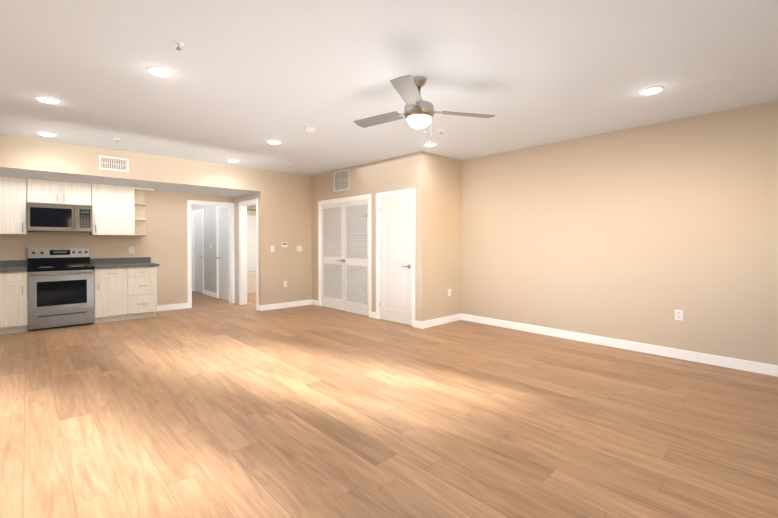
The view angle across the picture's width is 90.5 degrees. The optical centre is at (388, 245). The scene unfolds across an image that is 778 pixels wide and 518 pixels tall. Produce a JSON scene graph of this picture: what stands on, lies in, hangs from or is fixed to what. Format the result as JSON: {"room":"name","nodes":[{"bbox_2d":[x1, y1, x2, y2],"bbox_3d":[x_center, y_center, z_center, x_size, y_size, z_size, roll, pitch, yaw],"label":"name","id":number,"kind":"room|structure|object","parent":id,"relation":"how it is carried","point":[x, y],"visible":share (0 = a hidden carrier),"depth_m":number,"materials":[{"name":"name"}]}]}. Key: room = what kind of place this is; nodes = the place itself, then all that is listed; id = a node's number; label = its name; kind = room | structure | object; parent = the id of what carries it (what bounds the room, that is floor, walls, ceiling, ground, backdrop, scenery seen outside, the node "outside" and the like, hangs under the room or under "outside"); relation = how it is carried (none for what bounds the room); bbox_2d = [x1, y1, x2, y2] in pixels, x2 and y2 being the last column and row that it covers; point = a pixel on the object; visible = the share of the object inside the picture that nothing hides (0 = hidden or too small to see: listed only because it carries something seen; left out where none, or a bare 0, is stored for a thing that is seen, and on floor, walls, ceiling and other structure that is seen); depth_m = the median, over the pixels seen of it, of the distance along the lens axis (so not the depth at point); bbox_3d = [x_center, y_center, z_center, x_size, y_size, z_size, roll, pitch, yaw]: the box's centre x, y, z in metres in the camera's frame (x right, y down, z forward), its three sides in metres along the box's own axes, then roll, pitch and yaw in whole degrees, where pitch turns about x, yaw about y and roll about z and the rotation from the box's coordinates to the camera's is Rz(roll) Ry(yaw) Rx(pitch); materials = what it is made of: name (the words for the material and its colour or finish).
{"room":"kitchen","nodes":[
{"label":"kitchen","id":0,"kind":"room"},
{"bbox_2d":[0,181,233,311],"bbox_3d":[-4.841,-0.155,6.750,4.200,2.770,0.120,-1,1,-43],"label":"wall","id":1,"kind":"structure","parent":0,"point":[162,243],"depth_m":7.16,"materials":[{"name":"beige paint"}]},
{"bbox_2d":[0,176,27,233],"bbox_3d":[-5.639,-0.583,5.677,0.440,0.828,0.341,-1,1,-43],"label":"upper cabinet","id":2,"kind":"object","parent":1,"relation":"attached to","point":[13,203],"depth_m":5.61,"materials":[{"name":"laminate"}]},
{"bbox_2d":[28,178,91,205],"bbox_3d":[-5.198,-0.820,6.089,0.762,0.362,0.341,-1,1,-43],"label":"upper cabinet","id":3,"kind":"object","parent":1,"relation":"attached to","point":[39,191],"depth_m":5.96,"materials":[{"name":"laminate"}]},
{"bbox_2d":[27,203,91,231],"bbox_3d":[-5.153,-0.425,6.047,0.758,0.416,0.470,-1,1,-43],"label":"microwave","id":4,"kind":"object","parent":3,"relation":"attached to","point":[56,218],"visible":1,"depth_m":5.90,"materials":[{"name":"silver metal"}]},
{"bbox_2d":[90,184,135,234],"bbox_3d":[-4.709,-0.592,6.551,0.571,0.832,0.343,-1,1,-43],"label":"upper cabinet","id":5,"kind":"object","parent":1,"relation":"attached to","point":[118,210],"depth_m":6.43,"materials":[{"name":"laminate"}]},
{"bbox_2d":[129,247,133,252],"bbox_3d":[-4.601,0.079,6.890,0.072,0.115,0.007,-1,1,-43],"label":"electrical outlet","id":6,"kind":"object","parent":1,"relation":"attached to","point":[131,249],"visible":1,"depth_m":6.89,"materials":[{"name":"white plastic"}]},
{"bbox_2d":[136,188,151,235],"bbox_3d":[-4.418,-0.594,6.825,0.229,0.832,0.343,-1,1,-43],"label":"open shelf","id":7,"kind":"object","parent":1,"relation":"attached to","point":[140,192],"depth_m":6.96,"materials":[{"name":"laminate"}]},
{"bbox_2d":[156,303,187,311],"bbox_3d":[-4.156,1.173,7.314,0.633,0.105,0.014,-1,1,-43],"label":"baseboard","id":8,"kind":"structure","parent":1,"relation":"attached to","point":[183,305],"depth_m":7.34,"materials":[{"name":"white wood"}]},
{"bbox_2d":[187,200,234,307],"bbox_3d":[-3.651,0.165,7.889,0.913,2.117,0.182,-1,1,-43],"label":"door frame","id":9,"kind":"structure","parent":1,"relation":"attached to","point":[231,254],"depth_m":8.11,"materials":[{"name":"white wood"}]},
{"bbox_2d":[0,134,260,196],"bbox_3d":[-1.508,-1.181,3.189,4.200,0.410,9.620,-1,1,-43],"label":"soffit","id":10,"kind":"structure","parent":0,"point":[23,157],"depth_m":5.84,"materials":[{"name":"beige paint"}]},
{"bbox_2d":[99,155,128,171],"bbox_3d":[-4.037,-1.199,5.664,0.360,0.200,0.008,-1,1,-43],"label":"ceiling vent","id":11,"kind":"object","parent":10,"relation":"in","point":[113,163],"visible":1,"depth_m":5.66,"materials":[{"name":"white metal"}]},
{"bbox_2d":[191,192,257,303],"bbox_3d":[-4.091,-0.177,9.107,0.120,2.770,4.830,-1,1,-43],"label":"wall","id":12,"kind":"structure","parent":0,"point":[209,238],"depth_m":9.07,"materials":[{"name":"white paint"}]},
{"bbox_2d":[193,212,202,292],"bbox_3d":[-4.884,0.180,9.867,0.094,2.029,0.767,-1,1,-43],"label":"hall door","id":13,"kind":"structure","parent":12,"relation":"in","point":[198,270],"depth_m":9.90,"materials":[{"name":"white wood"}]},
{"bbox_2d":[204,290,215,297],"bbox_3d":[-4.280,1.154,9.223,0.014,0.105,0.886,-1,1,-43],"label":"baseboard","id":14,"kind":"structure","parent":12,"relation":"attached to","point":[208,293],"depth_m":9.23,"materials":[{"name":"white wood"}]},
{"bbox_2d":[216,208,228,300],"bbox_3d":[-3.668,0.192,8.568,0.099,2.030,0.768,-1,1,-43],"label":"door","id":15,"kind":"structure","parent":12,"relation":"in","point":[223,254],"depth_m":8.63,"materials":[{"name":"white wood"}]},
{"bbox_2d":[239,199,257,309],"bbox_3d":[-2.732,0.165,7.663,0.154,2.113,0.891,-1,1,-43],"label":"door frame","id":16,"kind":"structure","parent":12,"relation":"attached to","point":[243,216],"depth_m":7.91,"materials":[{"name":"white wood"}]},
{"bbox_2d":[247,205,255,271],"bbox_3d":[-4.079,-0.190,10.387,1.650,2.770,0.120,-1,1,-43],"label":"wall","id":17,"kind":"structure","parent":0,"point":[252,207],"depth_m":10.58,"materials":[{"name":"beige paint"}]},
{"bbox_2d":[247,215,255,270],"bbox_3d":[-3.791,-0.056,9.993,1.530,1.530,0.850,-1,1,-43],"label":"panels","id":18,"kind":"object","parent":17,"relation":"attached to","point":[251,242],"depth_m":10.58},
{"bbox_2d":[258,169,311,304],"bbox_3d":[-2.040,-0.163,7.638,1.100,2.770,0.120,-1,1,-43],"label":"wall","id":19,"kind":"structure","parent":0,"point":[284,207],"depth_m":7.55,"materials":[{"name":"beige paint"}]},
{"bbox_2d":[259,299,312,310],"bbox_3d":[-2.003,1.170,7.601,1.122,0.105,0.034,-1,1,-43],"label":"baseboard","id":20,"kind":"structure","parent":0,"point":[304,302],"depth_m":7.56,"materials":[{"name":"white wood"}]},
{"bbox_2d":[312,151,426,321],"bbox_3d":[-0.551,-0.156,6.943,0.120,2.770,3.170,-1,1,-43],"label":"wall","id":21,"kind":"structure","parent":0,"point":[406,171],"depth_m":6.32,"materials":[{"name":"beige paint"}]},
{"bbox_2d":[334,168,349,191],"bbox_3d":[-0.882,-1.214,7.192,0.008,0.380,0.500,-1,1,-43],"label":"air vent","id":22,"kind":"object","parent":21,"relation":"in","point":[341,180],"visible":1,"depth_m":7.18,"materials":[{"name":"white metal"}]},
{"bbox_2d":[318,194,370,317],"bbox_3d":[-0.821,0.169,7.221,0.137,2.112,1.631,-1,1,-43],"label":"door frame","id":23,"kind":"structure","parent":21,"relation":"attached to","point":[368,196],"depth_m":6.89,"materials":[{"name":"white wood"}]},
{"bbox_2d":[321,199,368,315],"bbox_3d":[-0.862,0.206,7.184,0.096,2.029,1.502,-1,1,-43],"label":"louvered closet door","id":24,"kind":"structure","parent":21,"relation":"in","point":[344,256],"depth_m":7.16,"materials":[{"name":"white wood"}]},
{"bbox_2d":[379,194,411,324],"bbox_3d":[0.093,0.215,6.173,0.094,2.029,0.766,-1,1,-43],"label":"closet door","id":25,"kind":"structure","parent":21,"relation":"in","point":[395,258],"depth_m":6.17,"materials":[{"name":"white wood"}]},
{"bbox_2d":[376,188,414,326],"bbox_3d":[0.130,0.182,6.208,0.137,2.106,0.891,-1,1,-43],"label":"door frame","id":26,"kind":"structure","parent":21,"relation":"attached to","point":[406,191],"depth_m":6.25,"materials":[{"name":"white wood"}]},
{"bbox_2d":[0,291,777,517],"bbox_3d":[-2.013,1.295,5.263,6.670,0.100,13.700,-1,1,-43],"label":"floor","id":27,"kind":"structure","parent":0,"point":[205,406],"depth_m":2.75,"materials":[{"name":"brown wood"}]},
{"bbox_2d":[0,261,27,334],"bbox_3d":[-5.533,0.734,5.577,0.440,1.014,0.654,-1,1,-43],"label":"base cabinet","id":28,"kind":"object","parent":27,"relation":"on","point":[13,274],"depth_m":5.42,"materials":[{"name":"laminate"}]},
{"bbox_2d":[27,248,94,330],"bbox_3d":[-5.069,0.640,5.967,0.762,1.195,0.686,-1,1,-43],"label":"range","id":29,"kind":"object","parent":27,"relation":"on","point":[61,288],"visible":1,"depth_m":5.82,"materials":[{"name":"silver metal"}]},
{"bbox_2d":[90,258,127,323],"bbox_3d":[-4.654,0.726,6.402,0.430,1.014,0.654,-1,1,-43],"label":"base cabinet","id":30,"kind":"object","parent":27,"relation":"on","point":[125,288],"depth_m":6.20,"materials":[{"name":"laminate"}]},
{"bbox_2d":[128,257,158,319],"bbox_3d":[-4.330,0.723,6.706,0.458,1.014,0.654,-1,1,-43],"label":"base cabinet","id":31,"kind":"object","parent":27,"relation":"on","point":[142,274],"depth_m":6.49,"materials":[{"name":"laminate"}]},
{"bbox_2d":[247,271,255,292],"bbox_3d":[-3.790,0.959,10.002,1.506,0.480,0.830,-1,1,-43],"label":"bathtub","id":32,"kind":"object","parent":27,"relation":"on","point":[251,282],"visible":0.1,"depth_m":9.76,"materials":[{"name":"beige plastic"}]},
{"bbox_2d":[0,0,777,175],"bbox_3d":[-2.013,-1.465,5.237,6.570,0.120,13.540,-1,1,-43],"label":"ceiling","id":33,"kind":"structure","parent":0,"point":[246,82],"depth_m":3.07,"materials":[{"name":"white paint"}]},
{"bbox_2d":[37,132,56,136],"bbox_3d":[-4.293,-1.394,4.839,0.190,0.014,0.190,-1,1,-43],"label":"recessed light","id":34,"kind":"object","parent":33,"relation":"in","point":[47,134],"visible":1,"depth_m":4.82,"materials":[{"name":"white"}]},
{"bbox_2d":[34,96,60,103],"bbox_3d":[-3.247,-1.383,3.667,0.190,0.014,0.190,-1,1,-43],"label":"recessed light","id":35,"kind":"object","parent":33,"relation":"in","point":[46,99],"visible":0.98,"depth_m":3.64,"materials":[{"name":"white"}]},
{"bbox_2d":[146,66,173,76],"bbox_3d":[-1.816,-1.377,3.063,0.190,0.014,0.190,-1,1,-43],"label":"recessed light","id":36,"kind":"object","parent":33,"relation":"in","point":[159,71],"visible":0.98,"depth_m":3.03,"materials":[{"name":"white"}]},
{"bbox_2d":[173,40,183,50],"bbox_3d":[-1.433,-1.358,2.626,0.070,0.044,0.070,-1,1,-43],"label":"sprinkler","id":37,"kind":"object","parent":33,"relation":"attached to","point":[178,43],"visible":1,"depth_m":2.62,"materials":[{"name":"white metal"}]},
{"bbox_2d":[267,140,280,143],"bbox_3d":[-1.557,-1.398,5.226,0.190,0.014,0.190,-1,1,-43],"label":"recessed light","id":38,"kind":"object","parent":33,"relation":"in","point":[273,142],"visible":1,"depth_m":5.20,"materials":[{"name":"white"}]},
{"bbox_2d":[304,126,314,131],"bbox_3d":[-0.940,-1.382,4.584,0.130,0.034,0.130,-1,1,-43],"label":"smoke detector","id":39,"kind":"object","parent":33,"relation":"attached to","point":[309,128],"visible":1,"depth_m":4.54,"materials":[{"name":"white plastic"}]},
{"bbox_2d":[353,75,494,145],"bbox_3d":[0.168,-1.107,3.313,1.214,0.560,1.070,-1,1,-43],"label":"ceiling fan","id":40,"kind":"object","parent":33,"relation":"hanging from","point":[418,113],"visible":1,"depth_m":3.15,"materials":[{"name":"silver metal"}]},
{"bbox_2d":[423,142,436,145],"bbox_3d":[0.569,-1.399,5.343,0.190,0.014,0.190,-1,1,-43],"label":"recessed light","id":41,"kind":"object","parent":33,"relation":"in","point":[429,144],"visible":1,"depth_m":5.31,"materials":[{"name":"white"}]},
{"bbox_2d":[639,86,664,94],"bbox_3d":[2.342,-1.381,3.441,0.190,0.014,0.190,-1,1,-43],"label":"recessed light","id":42,"kind":"object","parent":33,"relation":"in","point":[651,90],"visible":0.98,"depth_m":3.42,"materials":[{"name":"white"}]},
{"bbox_2d":[427,152,460,319],"bbox_3d":[0.846,-0.149,6.164,0.850,2.770,0.120,-1,1,-43],"label":"wall","id":43,"kind":"structure","parent":0,"point":[443,224],"depth_m":6.10,"materials":[{"name":"beige paint"}]},
{"bbox_2d":[420,313,460,328],"bbox_3d":[0.831,1.184,6.070,0.958,0.105,0.022,-1,1,-43],"label":"baseboard","id":44,"kind":"structure","parent":43,"relation":"attached to","point":[429,323],"depth_m":6.02,"materials":[{"name":"white wood"}]},
{"bbox_2d":[461,101,777,364],"bbox_3d":[1.378,-0.150,6.327,0.150,2.770,10.470,-1,1,-43],"label":"wall","id":45,"kind":"structure","parent":0,"point":[640,234],"depth_m":4.54,"materials":[{"name":"beige paint"}]},
{"bbox_2d":[461,313,777,376],"bbox_3d":[2.997,1.200,4.499,0.018,0.105,5.278,-1,1,-43],"label":"baseboard","id":46,"kind":"structure","parent":45,"relation":"attached to","point":[749,366],"depth_m":4.53,"materials":[{"name":"white wood"}]},
{"bbox_2d":[675,309,682,320],"bbox_3d":[3.209,0.769,4.272,0.007,0.115,0.072,-1,1,-43],"label":"outlet","id":47,"kind":"object","parent":45,"relation":"attached to","point":[678,314],"visible":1,"depth_m":4.26,"materials":[{"name":"white plastic"}]}
]}

